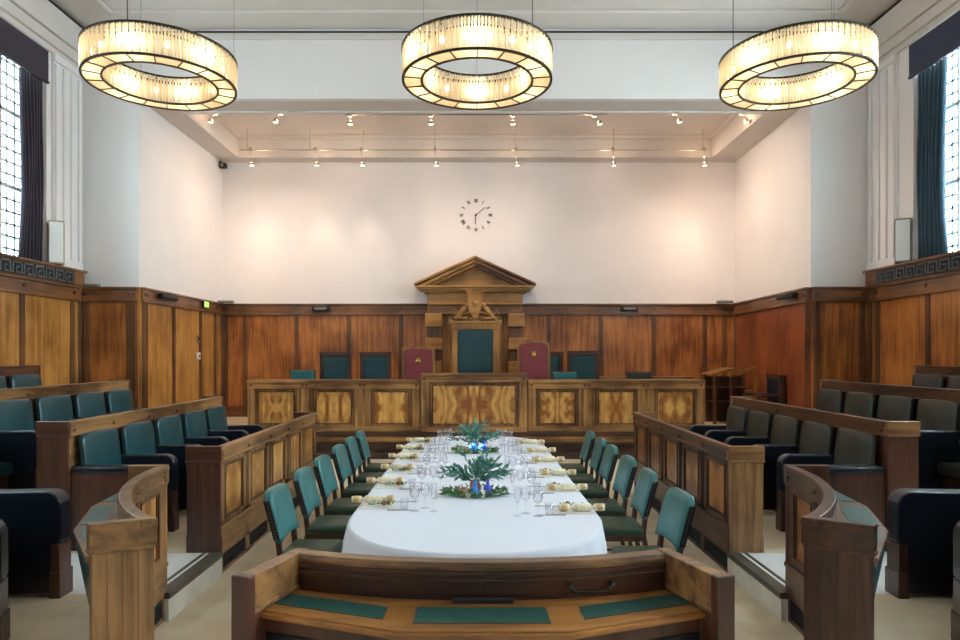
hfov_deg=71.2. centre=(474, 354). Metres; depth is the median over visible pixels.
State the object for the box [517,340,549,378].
chair
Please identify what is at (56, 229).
loudspeaker
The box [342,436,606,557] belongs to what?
tablecloth
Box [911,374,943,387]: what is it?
cushion
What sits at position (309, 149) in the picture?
track
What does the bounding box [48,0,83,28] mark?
structure
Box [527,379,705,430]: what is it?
desk
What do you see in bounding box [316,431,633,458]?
structure
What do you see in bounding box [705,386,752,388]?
shelf
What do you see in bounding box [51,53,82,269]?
structure
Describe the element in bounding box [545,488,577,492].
menu card
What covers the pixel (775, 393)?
chair
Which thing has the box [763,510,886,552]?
floor
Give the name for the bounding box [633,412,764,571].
desk
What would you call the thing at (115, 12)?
structure
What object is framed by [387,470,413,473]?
menu card
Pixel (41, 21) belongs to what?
structure
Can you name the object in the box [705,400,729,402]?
shelf
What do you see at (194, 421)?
cushion
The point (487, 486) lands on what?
glass bottle
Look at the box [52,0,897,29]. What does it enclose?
ceiling
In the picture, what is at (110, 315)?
structure
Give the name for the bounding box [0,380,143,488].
bench seating
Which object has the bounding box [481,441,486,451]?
glass bottle
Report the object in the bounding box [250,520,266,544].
vent grille
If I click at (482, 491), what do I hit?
candle holder
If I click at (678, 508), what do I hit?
dining chair
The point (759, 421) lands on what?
cushion
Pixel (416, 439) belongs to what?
cracker
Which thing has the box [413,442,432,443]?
menu card
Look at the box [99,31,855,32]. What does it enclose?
structure
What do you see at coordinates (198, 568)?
structure
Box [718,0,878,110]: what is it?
chandelier
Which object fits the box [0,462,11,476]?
seat cushion
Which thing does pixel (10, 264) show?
structure
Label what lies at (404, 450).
menu card
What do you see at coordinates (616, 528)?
dining chair
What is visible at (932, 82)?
curtain
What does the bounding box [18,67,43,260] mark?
curtain
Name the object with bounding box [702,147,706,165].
spotlight
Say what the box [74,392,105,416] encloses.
cushion
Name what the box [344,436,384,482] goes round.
dining chair
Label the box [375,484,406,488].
menu card
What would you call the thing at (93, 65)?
diffuser
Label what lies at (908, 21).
structure
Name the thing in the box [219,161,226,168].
security camera
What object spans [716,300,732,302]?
box
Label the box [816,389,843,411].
cushion
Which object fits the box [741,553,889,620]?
floor
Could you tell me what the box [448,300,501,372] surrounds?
chair
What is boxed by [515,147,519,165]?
spotlight
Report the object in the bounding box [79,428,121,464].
cushion
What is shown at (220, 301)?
box
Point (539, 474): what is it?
menu card
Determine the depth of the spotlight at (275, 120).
13.29 m
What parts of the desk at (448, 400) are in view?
rail, burl panel, panel moulding, rail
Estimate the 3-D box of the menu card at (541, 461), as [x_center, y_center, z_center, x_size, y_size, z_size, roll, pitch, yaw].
[0.775,1.214,7.620,0.270,0.007,0.200,0,0,-1]
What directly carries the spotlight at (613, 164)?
hanging from the track at (309, 149)
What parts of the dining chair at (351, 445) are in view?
leg, backrest, seat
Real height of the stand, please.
1.219 m
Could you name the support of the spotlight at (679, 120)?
attached to the ceiling at (244, 124)
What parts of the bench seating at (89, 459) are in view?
panel, arm panel, armrest, rail, panel, armrest, armrest, armrest, armrest, armrest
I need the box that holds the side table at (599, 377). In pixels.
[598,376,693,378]
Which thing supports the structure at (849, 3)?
attached to the ceiling at (85, 12)
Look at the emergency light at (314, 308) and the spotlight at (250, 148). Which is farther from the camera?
the emergency light at (314, 308)
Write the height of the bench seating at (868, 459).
1.174 m
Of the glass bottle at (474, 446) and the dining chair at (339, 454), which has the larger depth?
the glass bottle at (474, 446)
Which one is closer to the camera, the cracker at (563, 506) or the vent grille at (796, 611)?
the vent grille at (796, 611)
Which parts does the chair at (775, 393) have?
arm, arm, moulding, frame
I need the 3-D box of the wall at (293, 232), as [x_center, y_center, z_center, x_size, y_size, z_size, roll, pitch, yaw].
[0.000,-1.940,16.125,12.680,7.820,0.250,0,0,0]
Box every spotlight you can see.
[208,114,217,123]
[249,147,254,165]
[272,114,282,123]
[314,147,318,166]
[347,114,352,125]
[360,147,364,165]
[428,114,433,125]
[434,147,438,166]
[510,114,515,125]
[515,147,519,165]
[592,114,602,125]
[611,147,616,166]
[672,114,682,123]
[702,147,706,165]
[739,114,748,123]
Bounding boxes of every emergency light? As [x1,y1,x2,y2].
[157,293,177,300]
[312,306,329,310]
[621,306,637,310]
[776,292,797,299]
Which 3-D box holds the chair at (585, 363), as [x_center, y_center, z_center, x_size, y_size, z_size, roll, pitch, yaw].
[2.410,0.688,14.765,0.720,1.565,0.590,0,0,0]
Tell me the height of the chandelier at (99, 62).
2.470 m
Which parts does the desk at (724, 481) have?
panel moulding, burl panel, panel moulding, burl panel, panel moulding, burl panel, rail, panel frame, panel moulding, burl panel, panel moulding, burl panel, panel, skirting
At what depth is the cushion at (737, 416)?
9.16 m
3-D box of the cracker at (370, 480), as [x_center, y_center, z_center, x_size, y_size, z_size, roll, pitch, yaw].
[-0.842,1.177,6.295,0.350,0.060,0.062,0,0,-3]
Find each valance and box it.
[0,17,49,83]
[908,10,959,78]
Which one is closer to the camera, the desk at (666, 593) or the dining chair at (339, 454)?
the desk at (666, 593)
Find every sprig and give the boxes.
[369,500,394,504]
[385,481,406,484]
[392,467,411,470]
[400,455,417,458]
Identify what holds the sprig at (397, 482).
on the menu card at (379, 486)
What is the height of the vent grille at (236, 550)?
0.135 m
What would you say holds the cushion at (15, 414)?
on the bench seating at (21, 407)
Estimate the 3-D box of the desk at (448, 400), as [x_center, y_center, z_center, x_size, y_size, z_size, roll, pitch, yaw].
[-0.021,0.913,13.170,2.050,1.126,0.800,0,0,0]
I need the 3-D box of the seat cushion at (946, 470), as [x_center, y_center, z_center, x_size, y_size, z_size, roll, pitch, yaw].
[4.775,1.135,6.401,0.310,0.130,0.632,0,0,0]
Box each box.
[83,284,100,286]
[218,300,233,302]
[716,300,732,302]
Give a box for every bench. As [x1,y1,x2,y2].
[0,488,72,639]
[885,488,959,639]
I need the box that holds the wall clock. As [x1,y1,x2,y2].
[461,199,489,229]
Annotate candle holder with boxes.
[458,487,466,497]
[479,490,485,498]
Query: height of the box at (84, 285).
0.050 m
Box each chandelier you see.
[78,0,237,110]
[401,0,552,109]
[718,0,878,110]
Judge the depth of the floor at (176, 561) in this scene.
5.61 m
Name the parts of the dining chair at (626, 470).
seat, leg, backrest, leg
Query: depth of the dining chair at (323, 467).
6.61 m
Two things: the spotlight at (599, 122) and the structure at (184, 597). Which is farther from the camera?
the spotlight at (599, 122)
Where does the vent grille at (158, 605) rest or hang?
attached to the desk at (121, 545)
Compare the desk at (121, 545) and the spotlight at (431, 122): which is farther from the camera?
the spotlight at (431, 122)
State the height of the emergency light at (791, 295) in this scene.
0.106 m
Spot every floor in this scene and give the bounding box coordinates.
[8,594,88,639]
[68,553,208,620]
[71,510,186,552]
[154,459,803,639]
[227,417,725,430]
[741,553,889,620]
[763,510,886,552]
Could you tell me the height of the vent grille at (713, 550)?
0.135 m
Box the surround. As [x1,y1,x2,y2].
[414,256,535,372]
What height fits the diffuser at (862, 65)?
0.004 m
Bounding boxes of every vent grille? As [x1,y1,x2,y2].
[154,601,161,624]
[223,538,244,567]
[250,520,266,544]
[292,496,298,507]
[652,497,660,510]
[689,526,699,544]
[705,538,726,567]
[790,602,803,629]
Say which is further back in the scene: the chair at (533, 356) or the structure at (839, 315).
the chair at (533, 356)
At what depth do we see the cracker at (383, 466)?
7.05 m
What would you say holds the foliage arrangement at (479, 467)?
on the tablecloth
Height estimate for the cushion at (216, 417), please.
0.625 m
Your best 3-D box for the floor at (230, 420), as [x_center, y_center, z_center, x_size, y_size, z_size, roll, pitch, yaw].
[0.000,1.720,12.975,14.200,0.500,6.050,0,0,0]
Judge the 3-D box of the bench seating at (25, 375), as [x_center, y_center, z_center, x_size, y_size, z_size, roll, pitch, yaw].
[-6.080,0.728,7.845,0.860,1.164,3.696,0,0,0]
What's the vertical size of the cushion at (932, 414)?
0.625 m
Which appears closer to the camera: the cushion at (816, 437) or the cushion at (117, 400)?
the cushion at (816, 437)
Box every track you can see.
[239,128,706,150]
[345,114,606,114]
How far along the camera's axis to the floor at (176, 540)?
6.50 m
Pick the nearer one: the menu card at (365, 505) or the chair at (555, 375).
the menu card at (365, 505)
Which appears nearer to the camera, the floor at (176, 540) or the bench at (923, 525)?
the bench at (923, 525)
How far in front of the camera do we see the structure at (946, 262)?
10.59 m
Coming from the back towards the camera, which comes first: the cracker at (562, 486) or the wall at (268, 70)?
the wall at (268, 70)
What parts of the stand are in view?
leg, leg, leg, leg, rail, leg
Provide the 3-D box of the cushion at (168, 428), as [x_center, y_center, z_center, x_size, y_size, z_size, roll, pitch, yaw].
[-3.550,1.028,7.845,0.144,0.625,0.626,0,0,0]
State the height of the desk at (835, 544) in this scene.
1.152 m
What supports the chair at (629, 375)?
on the floor at (230, 420)
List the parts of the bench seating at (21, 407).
seat, armrest, panel, rail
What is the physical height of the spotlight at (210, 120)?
0.225 m
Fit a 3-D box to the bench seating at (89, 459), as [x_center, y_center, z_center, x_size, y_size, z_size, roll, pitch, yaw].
[-3.475,1.183,7.845,0.930,1.174,3.696,0,0,0]
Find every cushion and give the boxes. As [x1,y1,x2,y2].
[0,376,6,388]
[0,399,34,430]
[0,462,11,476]
[9,374,41,387]
[36,395,73,420]
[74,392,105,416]
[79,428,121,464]
[106,389,133,411]
[121,421,155,453]
[155,415,183,444]
[183,410,207,436]
[206,406,227,429]
[726,406,747,429]
[746,410,770,436]
[770,415,799,444]
[798,421,833,453]
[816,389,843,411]
[833,428,876,464]
[844,392,875,416]
[876,395,913,420]
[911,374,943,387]
[916,399,959,430]
[938,462,959,479]
[947,376,959,389]
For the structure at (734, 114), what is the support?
attached to the ceiling at (244, 124)
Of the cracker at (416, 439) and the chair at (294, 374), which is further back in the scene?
the chair at (294, 374)
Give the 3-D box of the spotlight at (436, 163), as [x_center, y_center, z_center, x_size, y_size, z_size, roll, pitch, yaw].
[-0.865,-4.447,15.030,0.120,0.405,0.120,0,0,0]
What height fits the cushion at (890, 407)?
0.625 m
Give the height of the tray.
0.018 m
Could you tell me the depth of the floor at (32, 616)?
4.52 m
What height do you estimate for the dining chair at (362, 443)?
0.947 m
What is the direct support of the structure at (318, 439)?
attached to the structure at (378, 450)
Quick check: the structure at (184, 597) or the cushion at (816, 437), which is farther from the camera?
the cushion at (816, 437)
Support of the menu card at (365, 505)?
on the tablecloth
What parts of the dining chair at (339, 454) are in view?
leg, backrest, leg, seat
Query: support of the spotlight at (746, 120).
attached to the ceiling at (244, 124)
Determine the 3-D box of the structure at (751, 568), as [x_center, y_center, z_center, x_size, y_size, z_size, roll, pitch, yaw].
[2.342,1.782,5.475,0.175,0.047,1.050,0,0,0]
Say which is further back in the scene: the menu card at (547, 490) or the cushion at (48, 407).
the cushion at (48, 407)
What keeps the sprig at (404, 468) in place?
on the menu card at (389, 471)
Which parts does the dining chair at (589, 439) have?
seat, backrest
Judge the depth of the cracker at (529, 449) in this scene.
8.32 m
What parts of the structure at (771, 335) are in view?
frieze rail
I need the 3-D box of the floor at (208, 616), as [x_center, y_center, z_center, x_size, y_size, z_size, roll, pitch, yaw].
[0.000,2.020,4.475,14.200,0.100,16.950,0,0,0]
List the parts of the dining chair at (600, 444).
seat, backrest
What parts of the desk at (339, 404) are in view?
burl panel, panel moulding, rail, burl panel, panel moulding, rail, burl panel, panel moulding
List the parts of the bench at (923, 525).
armrest, armrest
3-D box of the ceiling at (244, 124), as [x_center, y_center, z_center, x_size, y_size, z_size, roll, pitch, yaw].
[0.125,-5.225,14.075,12.330,1.250,3.850,0,0,0]
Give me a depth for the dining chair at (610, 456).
7.39 m
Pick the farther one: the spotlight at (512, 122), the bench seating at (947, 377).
the spotlight at (512, 122)
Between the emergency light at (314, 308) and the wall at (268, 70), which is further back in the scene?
the emergency light at (314, 308)
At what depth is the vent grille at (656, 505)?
8.43 m
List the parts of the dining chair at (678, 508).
seat, leg, backrest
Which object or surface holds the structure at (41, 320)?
attached to the wall at (46, 93)
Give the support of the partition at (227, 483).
on the floor at (208, 616)
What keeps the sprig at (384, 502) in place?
on the menu card at (365, 505)
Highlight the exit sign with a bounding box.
[202,301,208,307]
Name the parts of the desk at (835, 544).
panel, panel moulding, panel frame, burl panel, rail, panel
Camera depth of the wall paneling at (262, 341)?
15.97 m
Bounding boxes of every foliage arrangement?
[437,449,512,490]
[446,418,500,449]
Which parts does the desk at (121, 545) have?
panel, rail, burl panel, panel frame, panel moulding, panel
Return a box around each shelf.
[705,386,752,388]
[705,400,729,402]
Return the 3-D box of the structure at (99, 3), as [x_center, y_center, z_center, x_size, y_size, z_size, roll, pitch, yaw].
[-6.230,-5.820,3.960,0.160,0.060,14.920,0,0,0]
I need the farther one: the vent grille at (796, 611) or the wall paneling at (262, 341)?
the wall paneling at (262, 341)
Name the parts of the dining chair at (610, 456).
seat, leg, backrest, leg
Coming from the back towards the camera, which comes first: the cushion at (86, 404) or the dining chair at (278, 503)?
the cushion at (86, 404)
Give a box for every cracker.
[351,495,394,502]
[366,477,403,483]
[381,463,414,468]
[388,453,418,457]
[396,444,423,448]
[406,437,431,441]
[519,439,544,443]
[527,447,555,451]
[533,456,564,461]
[541,469,575,474]
[547,483,586,489]
[559,503,604,510]
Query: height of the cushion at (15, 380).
0.615 m
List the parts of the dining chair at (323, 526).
leg, backrest, leg, seat rail, seat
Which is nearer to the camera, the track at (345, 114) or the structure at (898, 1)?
the structure at (898, 1)
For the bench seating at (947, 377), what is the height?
1.164 m
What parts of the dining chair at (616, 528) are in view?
seat, seat rail, leg, backrest, leg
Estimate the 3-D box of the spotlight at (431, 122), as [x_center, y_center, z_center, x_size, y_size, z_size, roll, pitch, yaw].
[-0.873,-4.697,13.330,0.120,0.225,0.120,0,0,0]
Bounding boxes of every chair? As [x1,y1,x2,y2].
[263,483,342,555]
[290,370,315,378]
[293,466,351,539]
[313,454,361,514]
[319,352,352,378]
[331,444,375,497]
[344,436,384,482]
[356,430,391,471]
[359,352,391,378]
[402,346,434,378]
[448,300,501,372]
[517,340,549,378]
[550,352,563,378]
[552,372,576,378]
[558,430,594,472]
[566,351,598,378]
[566,437,605,482]
[574,444,618,498]
[586,455,636,545]
[599,467,657,550]
[611,487,695,553]
[626,372,650,378]
[743,374,785,403]
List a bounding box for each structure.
[0,0,81,69]
[0,252,87,286]
[0,272,82,385]
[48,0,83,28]
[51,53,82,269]
[82,287,138,407]
[91,0,111,14]
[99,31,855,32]
[99,33,855,39]
[111,9,839,15]
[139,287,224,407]
[164,551,222,598]
[167,558,221,621]
[180,111,769,157]
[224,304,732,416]
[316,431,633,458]
[316,437,633,441]
[727,551,788,598]
[728,558,782,621]
[732,287,810,407]
[811,287,867,407]
[838,0,858,14]
[862,250,959,286]
[867,53,898,269]
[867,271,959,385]
[869,0,901,25]
[871,0,959,64]
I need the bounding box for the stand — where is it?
[701,367,756,423]
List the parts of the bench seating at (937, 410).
rail, panel, armrest, seat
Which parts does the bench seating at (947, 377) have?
rail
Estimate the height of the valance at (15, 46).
0.540 m
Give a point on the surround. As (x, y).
(471, 279)
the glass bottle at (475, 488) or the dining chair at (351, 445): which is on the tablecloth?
the glass bottle at (475, 488)
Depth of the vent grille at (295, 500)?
8.56 m
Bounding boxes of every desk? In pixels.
[73,464,169,639]
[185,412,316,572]
[231,547,734,639]
[247,379,420,430]
[420,373,527,431]
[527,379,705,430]
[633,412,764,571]
[783,464,887,639]
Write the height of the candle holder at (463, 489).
0.075 m
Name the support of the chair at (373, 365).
on the floor at (230, 420)
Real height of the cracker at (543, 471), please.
0.060 m
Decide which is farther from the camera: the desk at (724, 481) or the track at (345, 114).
the track at (345, 114)
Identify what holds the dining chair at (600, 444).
on the floor at (208, 616)
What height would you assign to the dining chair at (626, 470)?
0.947 m
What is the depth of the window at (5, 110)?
10.59 m
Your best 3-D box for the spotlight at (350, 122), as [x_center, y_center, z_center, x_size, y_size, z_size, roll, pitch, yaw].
[-2.480,-4.697,13.330,0.120,0.225,0.120,0,0,0]
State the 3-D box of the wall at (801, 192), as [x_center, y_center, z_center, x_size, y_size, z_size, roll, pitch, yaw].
[6.820,-1.940,14.025,1.560,7.820,3.950,0,0,0]
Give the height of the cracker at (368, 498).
0.060 m
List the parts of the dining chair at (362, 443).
backrest, seat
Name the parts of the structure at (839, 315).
frieze rail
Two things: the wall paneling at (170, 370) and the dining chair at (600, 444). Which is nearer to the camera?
the dining chair at (600, 444)
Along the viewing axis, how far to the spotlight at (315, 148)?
14.99 m
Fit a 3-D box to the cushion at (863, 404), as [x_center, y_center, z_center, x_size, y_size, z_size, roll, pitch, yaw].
[4.890,0.787,8.567,0.144,0.625,0.626,0,0,0]
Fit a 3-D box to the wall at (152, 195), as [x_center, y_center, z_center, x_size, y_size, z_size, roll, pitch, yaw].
[-6.820,-1.940,14.025,1.560,7.820,3.950,0,0,0]
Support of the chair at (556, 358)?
on the floor at (230, 420)
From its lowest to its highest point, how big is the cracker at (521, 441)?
0.060 m
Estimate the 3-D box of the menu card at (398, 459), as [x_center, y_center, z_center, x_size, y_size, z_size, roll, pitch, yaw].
[-0.775,1.214,7.750,0.270,0.007,0.200,0,0,1]
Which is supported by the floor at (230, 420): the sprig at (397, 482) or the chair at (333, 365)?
the chair at (333, 365)
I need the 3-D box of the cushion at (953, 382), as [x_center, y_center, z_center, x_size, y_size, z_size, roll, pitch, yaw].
[6.240,0.573,8.567,0.144,0.615,0.626,0,0,0]
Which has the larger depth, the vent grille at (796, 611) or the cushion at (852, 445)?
the cushion at (852, 445)
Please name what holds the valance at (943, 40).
attached to the wall at (908, 88)
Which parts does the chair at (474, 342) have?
crest rail, frame, moulding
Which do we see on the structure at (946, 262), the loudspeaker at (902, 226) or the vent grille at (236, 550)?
the loudspeaker at (902, 226)
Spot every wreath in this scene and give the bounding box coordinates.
[439,483,509,497]
[451,444,499,452]
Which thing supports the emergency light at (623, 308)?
attached to the wall paneling at (262, 341)
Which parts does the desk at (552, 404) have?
burl panel, panel moulding, rail, burl panel, panel moulding, rail, burl panel, panel moulding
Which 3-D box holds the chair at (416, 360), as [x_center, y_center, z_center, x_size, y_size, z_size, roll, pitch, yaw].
[-1.215,0.640,14.160,0.700,1.660,0.580,0,0,0]
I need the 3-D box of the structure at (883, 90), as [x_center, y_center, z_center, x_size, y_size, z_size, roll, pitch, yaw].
[7.055,-3.275,11.600,0.090,3.550,0.800,0,0,0]
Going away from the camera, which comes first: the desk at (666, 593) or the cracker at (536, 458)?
the desk at (666, 593)
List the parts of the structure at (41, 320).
frieze rail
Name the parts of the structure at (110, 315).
frieze rail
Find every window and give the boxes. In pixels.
[0,55,20,254]
[934,48,959,251]
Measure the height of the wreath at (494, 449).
0.098 m
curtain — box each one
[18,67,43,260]
[917,56,948,258]
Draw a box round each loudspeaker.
[48,220,64,265]
[894,218,910,263]
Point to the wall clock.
(488, 222)
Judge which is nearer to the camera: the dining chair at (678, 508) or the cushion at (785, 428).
the dining chair at (678, 508)
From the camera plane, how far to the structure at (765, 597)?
5.37 m
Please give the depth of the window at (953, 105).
10.35 m
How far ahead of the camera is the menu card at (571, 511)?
5.15 m
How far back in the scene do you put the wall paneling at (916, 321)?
10.84 m
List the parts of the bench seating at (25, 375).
rail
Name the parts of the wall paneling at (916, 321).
frieze rail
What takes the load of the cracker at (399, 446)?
on the menu card at (404, 450)
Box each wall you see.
[6,21,50,262]
[80,30,221,301]
[138,29,811,100]
[222,162,734,303]
[735,30,867,302]
[899,11,957,260]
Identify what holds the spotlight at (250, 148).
hanging from the track at (309, 149)
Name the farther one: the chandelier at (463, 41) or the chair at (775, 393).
the chair at (775, 393)
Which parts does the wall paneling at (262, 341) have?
skirting, frieze rail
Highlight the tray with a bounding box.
[452,597,512,603]
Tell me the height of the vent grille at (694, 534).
0.135 m
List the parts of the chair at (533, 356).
frame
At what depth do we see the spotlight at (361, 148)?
14.99 m
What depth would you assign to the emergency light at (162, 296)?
12.74 m
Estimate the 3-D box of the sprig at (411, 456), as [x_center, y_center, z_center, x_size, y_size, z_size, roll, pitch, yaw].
[-0.761,1.180,7.730,0.204,0.047,0.101,0,0,2]
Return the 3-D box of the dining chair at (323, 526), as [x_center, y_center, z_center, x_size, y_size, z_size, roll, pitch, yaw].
[-1.326,1.496,6.031,0.513,0.947,0.489,0,0,1]
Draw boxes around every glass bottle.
[471,480,478,495]
[472,441,476,453]
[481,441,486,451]
[484,479,491,494]
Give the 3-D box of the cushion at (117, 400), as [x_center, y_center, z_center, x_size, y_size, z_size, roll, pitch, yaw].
[-4.890,0.787,9.289,0.144,0.625,0.626,0,0,0]
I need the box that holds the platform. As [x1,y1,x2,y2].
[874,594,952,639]
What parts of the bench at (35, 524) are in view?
armrest, armrest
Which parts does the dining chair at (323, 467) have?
leg, backrest, leg, seat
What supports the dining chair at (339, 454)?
on the floor at (208, 616)
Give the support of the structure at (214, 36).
attached to the wall at (268, 70)
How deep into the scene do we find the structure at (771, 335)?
13.40 m
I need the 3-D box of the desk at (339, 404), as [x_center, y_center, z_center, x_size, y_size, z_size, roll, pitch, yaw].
[-2.721,0.978,13.250,3.330,0.996,0.800,0,0,0]
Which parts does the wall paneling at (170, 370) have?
frieze rail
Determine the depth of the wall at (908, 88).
10.97 m
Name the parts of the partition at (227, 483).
skirting, panel, burl panel, panel moulding, burl panel, panel moulding, rail, panel frame, burl panel, panel moulding, burl panel, panel moulding, burl panel, panel moulding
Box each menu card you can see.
[360,503,396,508]
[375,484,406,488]
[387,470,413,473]
[395,458,419,461]
[403,449,424,451]
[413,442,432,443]
[530,460,555,462]
[538,473,565,476]
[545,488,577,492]
[556,508,592,513]
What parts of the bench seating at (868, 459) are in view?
armrest, armrest, armrest, armrest, armrest, rail, panel, armrest, arm panel, panel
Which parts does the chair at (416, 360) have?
frame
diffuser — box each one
[82,54,234,109]
[404,50,549,107]
[721,54,874,109]
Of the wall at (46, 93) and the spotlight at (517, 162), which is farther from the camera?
the spotlight at (517, 162)
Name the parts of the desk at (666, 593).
post, panel, rail, rail moulding, drawer plate, pull handle, panel, post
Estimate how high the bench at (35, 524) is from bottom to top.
1.170 m
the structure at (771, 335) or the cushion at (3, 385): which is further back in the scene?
the structure at (771, 335)
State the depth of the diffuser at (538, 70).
7.82 m
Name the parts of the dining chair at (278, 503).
leg, backrest, leg, seat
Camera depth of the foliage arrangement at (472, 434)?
8.37 m
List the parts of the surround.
raking cornice, cornice, architrave, raking cornice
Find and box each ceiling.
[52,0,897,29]
[150,101,799,161]
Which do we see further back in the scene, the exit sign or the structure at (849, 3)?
the exit sign
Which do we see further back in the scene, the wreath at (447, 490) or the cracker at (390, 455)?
the cracker at (390, 455)
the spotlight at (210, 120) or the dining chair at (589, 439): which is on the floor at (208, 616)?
the dining chair at (589, 439)
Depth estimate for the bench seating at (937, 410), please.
7.25 m

